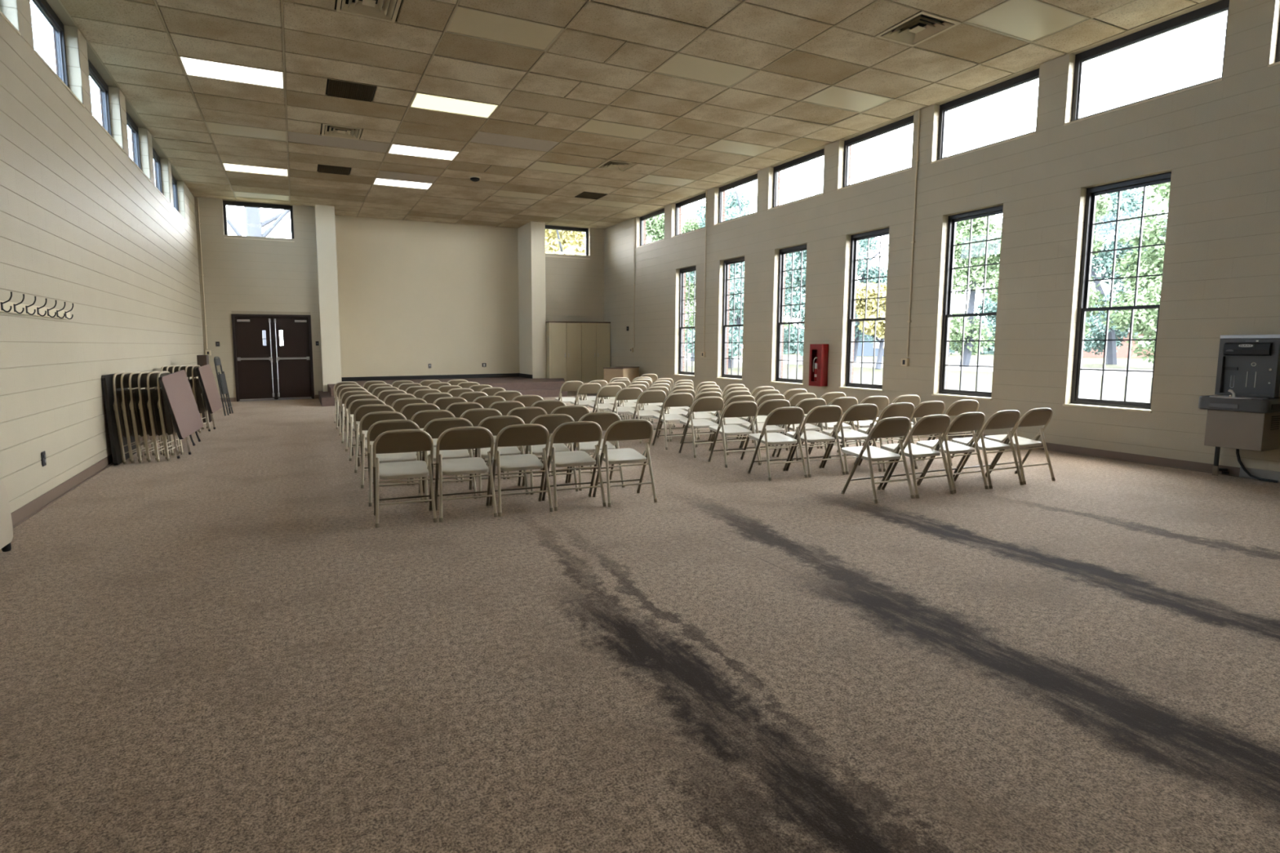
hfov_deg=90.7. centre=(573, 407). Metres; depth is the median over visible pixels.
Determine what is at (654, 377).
folding chair
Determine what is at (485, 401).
folding chair
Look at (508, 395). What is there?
folding chair
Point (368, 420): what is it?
folding chair
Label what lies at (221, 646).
floor
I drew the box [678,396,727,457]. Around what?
folding chair
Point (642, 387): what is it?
folding chair
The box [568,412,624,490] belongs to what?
folding chair
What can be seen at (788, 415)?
folding chair
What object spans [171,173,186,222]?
window
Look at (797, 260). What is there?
tree
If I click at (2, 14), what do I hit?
window
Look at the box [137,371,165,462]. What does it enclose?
folded chair
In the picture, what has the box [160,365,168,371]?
folded chair
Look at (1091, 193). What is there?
window
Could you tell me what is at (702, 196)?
window
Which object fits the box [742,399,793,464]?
folding chair
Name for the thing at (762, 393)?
folding chair
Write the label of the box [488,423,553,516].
folding chair
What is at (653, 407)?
folding chair
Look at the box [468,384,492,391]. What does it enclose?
folding chair
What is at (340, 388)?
folding chair
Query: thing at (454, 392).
folding chair
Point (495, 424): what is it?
folding chair
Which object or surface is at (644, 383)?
folding chair
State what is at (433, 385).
folding chair
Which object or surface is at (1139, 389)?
pavement
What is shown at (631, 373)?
wooden box
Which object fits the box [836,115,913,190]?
window
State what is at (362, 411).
folding chair
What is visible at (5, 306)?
rail
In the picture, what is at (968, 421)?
folding chair
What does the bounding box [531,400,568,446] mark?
folding chair
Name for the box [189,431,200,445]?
table
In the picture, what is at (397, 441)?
folding chair
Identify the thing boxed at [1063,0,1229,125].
window
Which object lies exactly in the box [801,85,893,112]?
ceiling light
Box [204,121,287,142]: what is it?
ceiling light
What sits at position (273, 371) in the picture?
door
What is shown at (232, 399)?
baseboard
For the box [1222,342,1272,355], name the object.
hood
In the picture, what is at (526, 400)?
folding chair
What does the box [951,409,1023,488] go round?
folding chair
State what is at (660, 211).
window
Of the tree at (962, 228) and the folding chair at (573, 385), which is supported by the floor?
the folding chair at (573, 385)
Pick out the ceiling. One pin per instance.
(604, 60)
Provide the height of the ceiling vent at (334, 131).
0.086 m
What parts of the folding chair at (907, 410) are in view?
leg, seat, leg, frame, backrest, leg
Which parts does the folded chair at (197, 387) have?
frame, backrest, seat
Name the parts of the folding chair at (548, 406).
backrest, frame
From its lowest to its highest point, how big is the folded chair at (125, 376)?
1.066 m
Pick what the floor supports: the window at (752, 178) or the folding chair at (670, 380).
the folding chair at (670, 380)
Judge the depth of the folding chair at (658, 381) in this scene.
11.00 m
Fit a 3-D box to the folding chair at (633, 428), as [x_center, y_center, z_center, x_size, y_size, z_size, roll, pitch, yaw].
[0.433,0.450,5.574,0.466,0.738,0.482,-2,6,-19]
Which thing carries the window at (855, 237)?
in the wall at (1219, 142)
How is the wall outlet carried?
attached to the wall at (81, 225)
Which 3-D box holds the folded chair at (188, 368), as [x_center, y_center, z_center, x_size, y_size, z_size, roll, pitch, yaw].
[-6.084,-0.144,10.076,0.097,1.066,0.487,-2,6,-14]
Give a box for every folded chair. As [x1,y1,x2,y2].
[112,372,142,464]
[120,371,146,463]
[128,371,155,462]
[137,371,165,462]
[146,371,173,462]
[156,371,183,461]
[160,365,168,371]
[165,365,175,433]
[172,364,179,373]
[177,364,190,379]
[185,364,204,433]
[191,364,210,432]
[196,355,212,422]
[213,356,233,415]
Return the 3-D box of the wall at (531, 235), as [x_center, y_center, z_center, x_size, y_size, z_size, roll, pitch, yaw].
[-1.260,-2.971,18.786,0.430,4.952,1.220,-3,6,-24]
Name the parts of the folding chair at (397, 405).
frame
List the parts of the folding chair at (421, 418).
backrest, frame, seat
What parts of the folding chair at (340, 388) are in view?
leg, leg, backrest, frame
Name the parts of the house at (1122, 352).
pane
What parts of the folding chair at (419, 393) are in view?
frame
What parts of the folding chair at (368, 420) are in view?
leg, leg, seat, backrest, frame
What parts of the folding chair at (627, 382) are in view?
backrest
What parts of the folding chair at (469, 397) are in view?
frame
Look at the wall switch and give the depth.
15.23 m
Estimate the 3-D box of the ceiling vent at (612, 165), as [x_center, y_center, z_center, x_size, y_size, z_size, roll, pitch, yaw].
[0.821,-4.777,12.332,0.595,0.086,0.594,-3,6,-24]
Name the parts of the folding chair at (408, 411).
backrest, frame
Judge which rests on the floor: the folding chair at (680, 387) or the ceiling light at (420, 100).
the folding chair at (680, 387)
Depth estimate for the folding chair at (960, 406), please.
7.08 m
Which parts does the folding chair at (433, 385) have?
backrest, frame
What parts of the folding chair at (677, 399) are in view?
leg, leg, seat, frame, backrest, leg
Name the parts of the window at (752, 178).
sill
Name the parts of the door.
vertical rod, vertical rod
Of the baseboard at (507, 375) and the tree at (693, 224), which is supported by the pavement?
the tree at (693, 224)
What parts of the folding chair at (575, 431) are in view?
leg, leg, seat, frame, backrest, leg, leg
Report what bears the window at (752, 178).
in the wall at (1219, 142)
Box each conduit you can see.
[196,197,211,355]
[630,217,635,351]
[701,190,706,356]
[900,109,920,366]
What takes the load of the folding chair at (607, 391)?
on the floor
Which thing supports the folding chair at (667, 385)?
on the floor
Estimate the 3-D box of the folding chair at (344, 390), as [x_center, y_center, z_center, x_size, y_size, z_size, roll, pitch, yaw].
[-3.418,0.039,9.824,0.466,0.738,0.482,-2,6,-15]
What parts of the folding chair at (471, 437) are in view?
leg, leg, seat, frame, backrest, leg, leg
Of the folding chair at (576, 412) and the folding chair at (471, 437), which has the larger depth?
the folding chair at (576, 412)
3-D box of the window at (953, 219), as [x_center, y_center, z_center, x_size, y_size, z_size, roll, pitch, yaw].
[5.651,-1.455,8.950,0.243,2.641,0.889,-3,6,-24]
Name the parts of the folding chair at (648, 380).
backrest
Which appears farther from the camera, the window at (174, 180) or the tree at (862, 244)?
the tree at (862, 244)
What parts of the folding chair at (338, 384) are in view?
leg, backrest, frame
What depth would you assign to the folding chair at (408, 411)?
6.92 m
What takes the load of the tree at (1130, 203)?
on the pavement
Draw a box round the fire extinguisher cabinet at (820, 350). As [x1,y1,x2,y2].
[808,343,828,386]
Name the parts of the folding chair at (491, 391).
frame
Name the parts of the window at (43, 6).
frame, sill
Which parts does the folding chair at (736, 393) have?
frame, backrest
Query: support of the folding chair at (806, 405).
on the floor
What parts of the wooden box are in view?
panel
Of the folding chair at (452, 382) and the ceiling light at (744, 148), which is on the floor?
the folding chair at (452, 382)
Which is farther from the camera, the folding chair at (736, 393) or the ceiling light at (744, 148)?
the ceiling light at (744, 148)
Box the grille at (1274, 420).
[1270,415,1279,430]
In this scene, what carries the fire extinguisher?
in the fire extinguisher cabinet at (820, 350)
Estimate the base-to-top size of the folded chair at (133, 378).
1.066 m
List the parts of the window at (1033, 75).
sill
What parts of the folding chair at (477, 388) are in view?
backrest, frame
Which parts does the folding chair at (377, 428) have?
leg, leg, backrest, frame, seat, leg, leg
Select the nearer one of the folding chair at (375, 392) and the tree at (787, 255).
the folding chair at (375, 392)
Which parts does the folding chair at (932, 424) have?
leg, seat, leg, frame, leg, backrest, leg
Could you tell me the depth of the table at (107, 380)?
7.25 m
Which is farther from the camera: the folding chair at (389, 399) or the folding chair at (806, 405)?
the folding chair at (389, 399)
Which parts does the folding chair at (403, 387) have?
backrest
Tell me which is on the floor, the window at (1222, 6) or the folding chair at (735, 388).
the folding chair at (735, 388)
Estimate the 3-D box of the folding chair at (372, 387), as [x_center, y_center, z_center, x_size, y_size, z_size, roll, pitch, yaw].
[-3.266,-0.047,10.679,0.466,0.738,0.482,-2,6,-16]
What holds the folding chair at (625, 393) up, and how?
on the floor
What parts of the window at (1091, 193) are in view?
sill, sash, sash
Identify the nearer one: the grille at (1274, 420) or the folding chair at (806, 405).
the grille at (1274, 420)
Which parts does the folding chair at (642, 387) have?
seat, frame, backrest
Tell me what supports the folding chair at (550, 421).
on the floor
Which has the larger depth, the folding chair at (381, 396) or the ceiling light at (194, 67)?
the folding chair at (381, 396)
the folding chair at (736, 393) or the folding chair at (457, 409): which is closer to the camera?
the folding chair at (457, 409)
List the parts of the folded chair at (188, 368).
backrest, frame, seat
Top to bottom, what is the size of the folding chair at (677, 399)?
0.738 m
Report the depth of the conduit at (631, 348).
17.54 m
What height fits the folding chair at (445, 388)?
0.738 m
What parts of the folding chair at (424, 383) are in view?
backrest, frame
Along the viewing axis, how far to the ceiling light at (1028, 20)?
6.83 m
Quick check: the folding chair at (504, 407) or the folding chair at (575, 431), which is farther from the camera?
the folding chair at (504, 407)
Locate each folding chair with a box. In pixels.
[333,381,358,422]
[335,384,362,429]
[337,386,367,435]
[340,391,372,443]
[344,394,378,451]
[347,399,386,461]
[353,404,395,472]
[359,411,409,488]
[362,380,386,389]
[366,383,392,393]
[366,419,423,506]
[371,386,399,396]
[372,429,437,528]
[377,389,407,401]
[383,393,416,420]
[391,380,413,387]
[391,397,426,412]
[397,382,422,391]
[400,403,439,454]
[404,386,431,394]
[410,409,458,484]
[413,388,440,398]
[419,379,440,386]
[422,392,453,403]
[422,417,477,502]
[427,382,450,389]
[432,396,470,455]
[434,426,497,522]
[437,385,462,392]
[445,402,486,462]
[447,379,468,385]
[447,387,474,396]
[457,382,479,388]
[458,391,488,402]
[459,408,506,482]
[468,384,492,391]
[472,395,506,454]
[472,415,528,497]
[480,386,506,395]
[486,400,525,466]
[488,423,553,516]
[493,390,522,400]
[501,406,551,479]
[511,395,543,406]
[521,413,578,494]
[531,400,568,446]
[542,421,606,511]
[549,404,592,475]
[555,380,582,404]
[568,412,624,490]
[570,382,601,412]
[578,380,608,412]
[588,385,622,420]
[592,418,657,506]
[600,382,627,419]
[606,379,632,418]
[607,387,642,418]
[608,377,629,382]
[613,384,648,420]
[619,381,651,422]
[628,390,669,443]
[631,376,652,382]
[632,378,652,417]
[633,386,671,434]
[639,382,673,427]
[640,373,657,382]
[650,380,671,422]
[652,392,696,449]
[655,377,673,389]
[657,388,697,441]
[658,385,693,433]
[662,382,693,427]
[671,379,693,387]
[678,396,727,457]
[681,391,722,447]
[684,387,722,439]
[694,381,716,392]
[695,384,719,431]
[707,400,760,467]
[710,390,754,443]
[711,386,749,434]
[711,395,755,455]
[722,383,745,395]
[739,389,780,438]
[741,393,788,450]
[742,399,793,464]
[747,406,808,480]
[751,386,774,433]
[771,392,819,448]
[776,398,829,461]
[782,388,807,431]
[785,404,845,477]
[801,391,848,448]
[808,396,858,458]
[822,404,881,474]
[840,395,889,452]
[840,416,915,503]
[857,402,918,471]
[871,395,920,446]
[880,414,954,498]
[888,400,947,465]
[915,412,988,493]
[922,399,979,466]
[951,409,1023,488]
[984,408,1055,484]
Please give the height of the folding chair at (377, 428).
0.738 m
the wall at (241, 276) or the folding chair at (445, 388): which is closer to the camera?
the folding chair at (445, 388)
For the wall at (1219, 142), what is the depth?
8.05 m
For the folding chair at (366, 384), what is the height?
0.738 m
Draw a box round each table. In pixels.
[101,373,136,465]
[158,369,203,458]
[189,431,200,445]
[195,364,222,431]
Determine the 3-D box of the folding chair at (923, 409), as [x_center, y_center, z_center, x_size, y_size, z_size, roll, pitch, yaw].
[3.895,0.276,7.150,0.466,0.738,0.482,-2,6,-18]
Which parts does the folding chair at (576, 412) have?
leg, backrest, frame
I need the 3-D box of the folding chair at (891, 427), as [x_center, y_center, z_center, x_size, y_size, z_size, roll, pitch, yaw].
[2.713,0.431,5.656,0.466,0.738,0.482,-3,6,-21]
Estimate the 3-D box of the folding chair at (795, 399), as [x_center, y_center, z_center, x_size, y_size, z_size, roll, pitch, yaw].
[2.917,0.162,8.326,0.466,0.738,0.482,-2,6,-19]
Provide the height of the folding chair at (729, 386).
0.738 m
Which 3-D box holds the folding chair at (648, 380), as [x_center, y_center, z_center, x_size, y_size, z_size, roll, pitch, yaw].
[1.198,-0.182,11.824,0.466,0.738,0.482,-3,6,-24]
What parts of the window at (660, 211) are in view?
sill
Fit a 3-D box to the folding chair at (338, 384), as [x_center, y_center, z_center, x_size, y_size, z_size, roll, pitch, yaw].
[-4.075,-0.112,11.361,0.466,0.738,0.482,-2,6,-15]
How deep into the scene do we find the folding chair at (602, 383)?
11.26 m
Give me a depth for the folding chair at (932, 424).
5.69 m
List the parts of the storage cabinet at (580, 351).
cabinet door, cabinet door, cabinet door, cabinet door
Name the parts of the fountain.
filler panel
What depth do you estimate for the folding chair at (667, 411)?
9.00 m
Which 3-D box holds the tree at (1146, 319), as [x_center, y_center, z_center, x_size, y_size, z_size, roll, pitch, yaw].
[35.229,-9.924,35.502,7.602,15.702,7.296,3,7,29]
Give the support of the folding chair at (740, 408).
on the floor
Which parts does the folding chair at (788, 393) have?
frame, backrest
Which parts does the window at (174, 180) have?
frame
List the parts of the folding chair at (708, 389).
seat, frame, backrest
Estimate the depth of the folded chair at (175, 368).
9.84 m
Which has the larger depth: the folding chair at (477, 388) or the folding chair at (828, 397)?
the folding chair at (477, 388)
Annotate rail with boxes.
[0,291,73,319]
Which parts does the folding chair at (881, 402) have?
seat, leg, frame, backrest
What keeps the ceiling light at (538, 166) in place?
attached to the ceiling
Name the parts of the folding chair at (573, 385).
seat, frame, backrest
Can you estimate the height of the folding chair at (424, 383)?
0.738 m
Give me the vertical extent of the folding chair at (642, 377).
0.738 m
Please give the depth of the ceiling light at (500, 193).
14.78 m
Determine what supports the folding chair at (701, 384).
on the floor
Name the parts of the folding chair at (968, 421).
leg, seat, leg, leg, frame, backrest, leg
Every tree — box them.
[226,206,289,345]
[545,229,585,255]
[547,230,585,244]
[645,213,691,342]
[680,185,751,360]
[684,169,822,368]
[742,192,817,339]
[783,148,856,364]
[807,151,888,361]
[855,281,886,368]
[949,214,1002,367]
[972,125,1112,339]
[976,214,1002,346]
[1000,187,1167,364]
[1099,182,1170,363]
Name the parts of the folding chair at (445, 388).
backrest, frame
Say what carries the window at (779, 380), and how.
in the wall at (1219, 142)
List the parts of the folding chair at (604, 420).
leg, leg, seat, frame, backrest, leg, leg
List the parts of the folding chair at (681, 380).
backrest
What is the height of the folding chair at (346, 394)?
0.738 m
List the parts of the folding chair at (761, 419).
seat, frame, backrest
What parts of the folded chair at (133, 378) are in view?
leg, backrest, leg, frame, seat, leg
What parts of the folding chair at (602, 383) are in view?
seat, frame, backrest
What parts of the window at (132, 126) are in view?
frame, sill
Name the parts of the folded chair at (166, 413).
leg, frame, backrest, leg, seat, leg, leg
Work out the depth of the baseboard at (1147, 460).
7.17 m
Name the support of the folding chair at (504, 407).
on the floor
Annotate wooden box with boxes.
[603,366,639,382]
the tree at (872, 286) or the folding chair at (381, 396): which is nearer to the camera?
the folding chair at (381, 396)
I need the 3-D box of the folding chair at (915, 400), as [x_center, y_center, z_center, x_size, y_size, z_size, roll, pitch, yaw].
[4.071,0.193,7.969,0.466,0.738,0.482,-2,6,-18]
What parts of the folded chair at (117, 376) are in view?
backrest, frame, leg, leg, seat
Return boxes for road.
[684,357,1152,377]
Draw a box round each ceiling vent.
[318,164,351,175]
[321,123,362,139]
[326,78,375,102]
[336,0,401,22]
[574,191,607,199]
[595,159,636,171]
[875,9,960,46]
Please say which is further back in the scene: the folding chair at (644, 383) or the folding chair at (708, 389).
the folding chair at (644, 383)
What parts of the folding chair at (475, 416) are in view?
frame, backrest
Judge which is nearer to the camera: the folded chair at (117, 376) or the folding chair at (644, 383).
the folded chair at (117, 376)
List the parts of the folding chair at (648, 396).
leg, seat, frame, backrest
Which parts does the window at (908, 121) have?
sill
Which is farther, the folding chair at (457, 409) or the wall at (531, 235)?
the wall at (531, 235)
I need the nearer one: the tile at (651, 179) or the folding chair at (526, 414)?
the folding chair at (526, 414)
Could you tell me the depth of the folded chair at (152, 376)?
7.48 m
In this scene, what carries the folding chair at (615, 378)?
on the floor
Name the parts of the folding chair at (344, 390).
leg, backrest, frame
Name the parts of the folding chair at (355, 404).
leg, leg, seat, backrest, frame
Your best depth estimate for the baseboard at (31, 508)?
5.71 m
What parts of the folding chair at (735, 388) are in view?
frame, backrest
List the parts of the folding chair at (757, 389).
backrest, frame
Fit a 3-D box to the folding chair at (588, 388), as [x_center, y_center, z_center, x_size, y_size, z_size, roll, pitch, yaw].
[0.202,-0.055,10.607,0.466,0.738,0.482,-3,6,-25]
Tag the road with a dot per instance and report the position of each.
(1084, 372)
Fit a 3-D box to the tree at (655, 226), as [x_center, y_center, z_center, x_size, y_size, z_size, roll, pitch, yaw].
[5.864,-10.034,50.515,7.244,13.104,6.744,-1,6,-8]
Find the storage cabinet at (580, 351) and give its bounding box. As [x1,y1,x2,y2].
[546,321,610,383]
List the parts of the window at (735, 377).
sill, sash, sash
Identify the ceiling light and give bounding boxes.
[177,54,284,88]
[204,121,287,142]
[222,162,288,176]
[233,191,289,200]
[373,177,432,189]
[387,143,460,160]
[409,92,499,118]
[445,4,564,51]
[492,190,548,199]
[527,160,593,175]
[576,119,657,140]
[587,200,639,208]
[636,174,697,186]
[653,53,758,87]
[702,139,775,156]
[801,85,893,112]
[964,0,1088,42]
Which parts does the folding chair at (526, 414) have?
backrest, frame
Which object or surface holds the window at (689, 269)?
in the wall at (1219, 142)
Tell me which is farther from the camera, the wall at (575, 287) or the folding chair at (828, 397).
the wall at (575, 287)
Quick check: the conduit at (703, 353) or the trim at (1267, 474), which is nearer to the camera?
the trim at (1267, 474)
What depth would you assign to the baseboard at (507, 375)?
18.36 m
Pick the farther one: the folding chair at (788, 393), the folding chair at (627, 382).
the folding chair at (627, 382)
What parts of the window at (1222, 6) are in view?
sill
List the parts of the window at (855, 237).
sill, sash, sash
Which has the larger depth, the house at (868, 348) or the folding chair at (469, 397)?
the house at (868, 348)
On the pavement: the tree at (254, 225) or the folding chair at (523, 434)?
the tree at (254, 225)
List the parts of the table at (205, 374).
leg, leg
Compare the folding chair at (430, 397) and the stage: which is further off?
the stage
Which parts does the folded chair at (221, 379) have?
backrest, seat, leg, leg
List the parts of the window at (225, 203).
sill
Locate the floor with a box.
[0,391,1279,852]
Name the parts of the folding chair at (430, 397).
frame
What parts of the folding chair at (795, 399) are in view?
backrest, frame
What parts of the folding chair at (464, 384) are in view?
frame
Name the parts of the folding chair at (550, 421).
leg, leg, seat, frame, backrest, leg, leg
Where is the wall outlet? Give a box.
[40,450,46,466]
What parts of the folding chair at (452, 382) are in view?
frame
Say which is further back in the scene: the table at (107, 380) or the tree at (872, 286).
the tree at (872, 286)
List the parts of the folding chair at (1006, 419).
leg, seat, leg, leg, frame, backrest, leg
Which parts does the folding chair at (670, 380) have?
backrest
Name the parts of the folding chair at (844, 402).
leg, leg, seat, frame, backrest, leg, leg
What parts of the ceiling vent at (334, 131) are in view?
plate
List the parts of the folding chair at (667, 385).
seat, frame, backrest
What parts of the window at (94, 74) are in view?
frame, sill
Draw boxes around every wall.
[0,0,204,513]
[194,196,323,401]
[315,204,342,391]
[334,214,519,377]
[517,221,546,378]
[545,223,604,321]
[604,0,1279,474]
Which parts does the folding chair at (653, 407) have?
seat, frame, backrest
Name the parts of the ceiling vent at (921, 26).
plate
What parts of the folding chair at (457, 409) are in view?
backrest, frame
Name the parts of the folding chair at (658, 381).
frame, backrest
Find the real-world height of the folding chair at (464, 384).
0.738 m
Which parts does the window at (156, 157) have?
frame, sill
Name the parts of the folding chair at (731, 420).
leg, seat, frame, backrest, leg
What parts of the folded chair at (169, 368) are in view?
backrest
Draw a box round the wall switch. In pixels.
[215,341,219,346]
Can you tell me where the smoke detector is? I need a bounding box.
[468,176,480,182]
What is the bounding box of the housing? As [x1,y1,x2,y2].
[0,479,13,551]
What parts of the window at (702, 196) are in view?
sill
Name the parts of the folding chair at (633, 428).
leg, leg, seat, frame, backrest, leg, leg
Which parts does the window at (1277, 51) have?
sill, frame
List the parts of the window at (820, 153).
sill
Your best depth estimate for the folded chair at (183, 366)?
9.93 m
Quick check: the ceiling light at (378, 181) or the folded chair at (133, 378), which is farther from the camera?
the ceiling light at (378, 181)
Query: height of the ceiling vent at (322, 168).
0.043 m
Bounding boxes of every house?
[857,332,950,356]
[1082,318,1156,357]
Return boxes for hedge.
[684,310,994,354]
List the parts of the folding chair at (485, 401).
backrest, frame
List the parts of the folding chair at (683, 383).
frame, backrest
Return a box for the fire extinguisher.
[813,355,817,381]
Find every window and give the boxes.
[0,10,21,35]
[31,0,84,107]
[88,58,124,152]
[125,111,151,182]
[152,147,171,204]
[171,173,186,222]
[222,200,294,241]
[545,225,590,258]
[635,208,664,248]
[671,192,706,238]
[673,266,695,377]
[713,173,757,226]
[715,256,744,380]
[767,148,824,210]
[769,244,806,385]
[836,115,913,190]
[839,227,888,391]
[930,68,1039,164]
[931,204,1003,399]
[1062,171,1171,413]
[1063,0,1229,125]
[1267,17,1279,66]
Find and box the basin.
[1198,394,1279,413]
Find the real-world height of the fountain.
1.437 m
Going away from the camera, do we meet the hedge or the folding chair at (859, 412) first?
the folding chair at (859, 412)
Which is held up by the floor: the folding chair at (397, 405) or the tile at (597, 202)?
the folding chair at (397, 405)
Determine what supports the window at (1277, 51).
in the wall at (1219, 142)
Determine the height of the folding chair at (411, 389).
0.738 m
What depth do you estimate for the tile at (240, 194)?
14.75 m
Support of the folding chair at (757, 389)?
on the floor
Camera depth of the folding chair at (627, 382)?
11.45 m
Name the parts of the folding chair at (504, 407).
backrest, frame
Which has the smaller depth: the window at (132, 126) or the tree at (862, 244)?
the window at (132, 126)
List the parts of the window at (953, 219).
sill, sash, sash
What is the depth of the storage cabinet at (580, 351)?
18.61 m
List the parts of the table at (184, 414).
leg, leg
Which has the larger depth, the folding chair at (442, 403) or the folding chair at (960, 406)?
the folding chair at (442, 403)
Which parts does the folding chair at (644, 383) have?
seat, frame, backrest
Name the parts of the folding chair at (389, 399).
backrest, frame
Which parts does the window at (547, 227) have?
sill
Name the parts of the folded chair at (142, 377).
leg, backrest, leg, frame, seat, leg, leg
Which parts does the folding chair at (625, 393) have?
seat, frame, backrest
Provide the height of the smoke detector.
0.075 m
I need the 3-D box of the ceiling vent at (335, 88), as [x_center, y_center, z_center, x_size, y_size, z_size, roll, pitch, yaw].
[-3.066,-4.372,8.648,0.594,0.043,0.594,-3,6,-24]
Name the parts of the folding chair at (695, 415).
leg, seat, frame, backrest, leg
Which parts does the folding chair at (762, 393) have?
backrest, frame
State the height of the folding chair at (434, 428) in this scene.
0.738 m
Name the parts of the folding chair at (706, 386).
backrest, frame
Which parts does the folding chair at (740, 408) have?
leg, leg, seat, frame, backrest, leg, leg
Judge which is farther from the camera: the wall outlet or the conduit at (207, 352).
the conduit at (207, 352)
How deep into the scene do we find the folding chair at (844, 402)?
7.52 m
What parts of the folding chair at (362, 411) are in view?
leg, leg, seat, backrest, frame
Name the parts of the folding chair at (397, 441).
leg, leg, frame, backrest, seat, leg, leg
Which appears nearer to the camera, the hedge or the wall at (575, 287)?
the wall at (575, 287)
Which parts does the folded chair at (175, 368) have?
backrest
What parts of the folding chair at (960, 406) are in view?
seat, frame, backrest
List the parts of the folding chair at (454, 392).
frame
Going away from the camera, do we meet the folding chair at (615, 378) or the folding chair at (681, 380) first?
the folding chair at (681, 380)
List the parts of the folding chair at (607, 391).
seat, frame, backrest, leg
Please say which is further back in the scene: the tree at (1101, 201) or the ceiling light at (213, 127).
the tree at (1101, 201)
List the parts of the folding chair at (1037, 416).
leg, seat, leg, leg, frame, backrest, leg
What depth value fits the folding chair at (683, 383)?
10.40 m
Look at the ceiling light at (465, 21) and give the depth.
6.99 m
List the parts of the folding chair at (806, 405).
leg, leg, seat, frame, backrest, leg, leg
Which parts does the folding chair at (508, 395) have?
frame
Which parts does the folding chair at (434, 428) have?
leg, leg, backrest, frame, seat, leg, leg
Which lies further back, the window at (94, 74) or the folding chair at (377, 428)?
the window at (94, 74)
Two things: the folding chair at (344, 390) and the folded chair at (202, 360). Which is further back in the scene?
the folded chair at (202, 360)
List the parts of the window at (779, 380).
sill, sash, sash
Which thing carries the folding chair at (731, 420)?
on the floor
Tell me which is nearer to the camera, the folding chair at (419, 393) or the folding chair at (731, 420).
the folding chair at (731, 420)
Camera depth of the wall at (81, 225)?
6.42 m
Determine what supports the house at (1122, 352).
on the pavement
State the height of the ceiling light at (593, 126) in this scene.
0.090 m
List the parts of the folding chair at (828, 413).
leg, leg, seat, frame, backrest, leg, leg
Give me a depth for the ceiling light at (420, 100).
9.21 m
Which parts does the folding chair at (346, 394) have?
leg, backrest, frame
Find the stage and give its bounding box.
[318,377,567,406]
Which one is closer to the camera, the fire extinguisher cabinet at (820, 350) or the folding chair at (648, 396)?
the folding chair at (648, 396)
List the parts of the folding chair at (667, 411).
leg, leg, seat, frame, backrest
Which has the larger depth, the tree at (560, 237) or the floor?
the tree at (560, 237)
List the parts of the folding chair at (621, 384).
seat, frame, backrest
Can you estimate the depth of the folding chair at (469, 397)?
8.58 m
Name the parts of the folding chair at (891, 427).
leg, seat, leg, frame, leg, backrest, leg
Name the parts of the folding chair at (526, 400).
frame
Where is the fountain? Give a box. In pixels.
[1198,334,1279,483]
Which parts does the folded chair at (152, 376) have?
leg, frame, backrest, leg, seat, leg, leg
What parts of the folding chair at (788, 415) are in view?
leg, leg, seat, frame, backrest, leg, leg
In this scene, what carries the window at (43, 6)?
in the wall at (81, 225)
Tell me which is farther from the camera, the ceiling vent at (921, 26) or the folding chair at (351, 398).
the folding chair at (351, 398)
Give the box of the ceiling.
[57,0,1210,229]
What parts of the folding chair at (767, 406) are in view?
leg, seat, frame, backrest, leg, leg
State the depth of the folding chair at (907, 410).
6.78 m
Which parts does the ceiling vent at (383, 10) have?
plate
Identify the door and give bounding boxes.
[231,314,314,401]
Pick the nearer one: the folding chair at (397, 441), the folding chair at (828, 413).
the folding chair at (397, 441)
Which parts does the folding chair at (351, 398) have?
leg, backrest, frame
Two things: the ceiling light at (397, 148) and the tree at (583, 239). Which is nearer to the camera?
the ceiling light at (397, 148)
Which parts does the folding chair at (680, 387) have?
seat, frame, backrest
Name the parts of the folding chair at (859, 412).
leg, leg, seat, frame, backrest, leg, leg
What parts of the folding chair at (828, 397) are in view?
frame, backrest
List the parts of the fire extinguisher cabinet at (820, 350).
cabinet door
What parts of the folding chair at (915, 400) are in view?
frame, backrest, leg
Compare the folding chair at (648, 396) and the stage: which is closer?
the folding chair at (648, 396)
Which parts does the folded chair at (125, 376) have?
leg, backrest, leg, frame, seat, leg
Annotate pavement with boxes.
[684,348,1153,402]
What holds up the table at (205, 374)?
on the floor
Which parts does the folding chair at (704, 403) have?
leg, leg, seat, frame, backrest, leg, leg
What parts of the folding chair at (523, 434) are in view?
leg, leg, seat, frame, backrest, leg, leg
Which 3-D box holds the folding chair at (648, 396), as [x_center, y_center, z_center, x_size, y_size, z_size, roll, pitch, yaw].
[1.043,0.107,8.960,0.466,0.738,0.482,-2,6,-21]
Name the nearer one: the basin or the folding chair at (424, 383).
the basin
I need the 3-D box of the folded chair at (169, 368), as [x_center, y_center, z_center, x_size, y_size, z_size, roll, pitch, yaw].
[-6.303,-0.131,9.953,0.097,1.066,0.487,-2,6,-14]
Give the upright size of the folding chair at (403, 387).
0.738 m
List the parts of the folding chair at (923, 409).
leg, backrest, frame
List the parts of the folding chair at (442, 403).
backrest, frame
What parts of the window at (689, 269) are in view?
sill, sash, sash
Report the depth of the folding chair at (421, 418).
6.21 m
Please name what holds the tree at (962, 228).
on the pavement
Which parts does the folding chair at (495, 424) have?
leg, leg, seat, backrest, frame, leg, leg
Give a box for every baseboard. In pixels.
[10,434,157,528]
[220,395,318,402]
[341,373,533,381]
[937,432,1239,476]
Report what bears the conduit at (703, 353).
attached to the wall at (1219, 142)
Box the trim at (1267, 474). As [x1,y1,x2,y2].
[1239,466,1279,482]
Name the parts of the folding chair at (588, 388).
seat, frame, backrest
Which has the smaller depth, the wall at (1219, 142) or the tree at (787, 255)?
the wall at (1219, 142)
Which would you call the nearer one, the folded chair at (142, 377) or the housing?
the housing

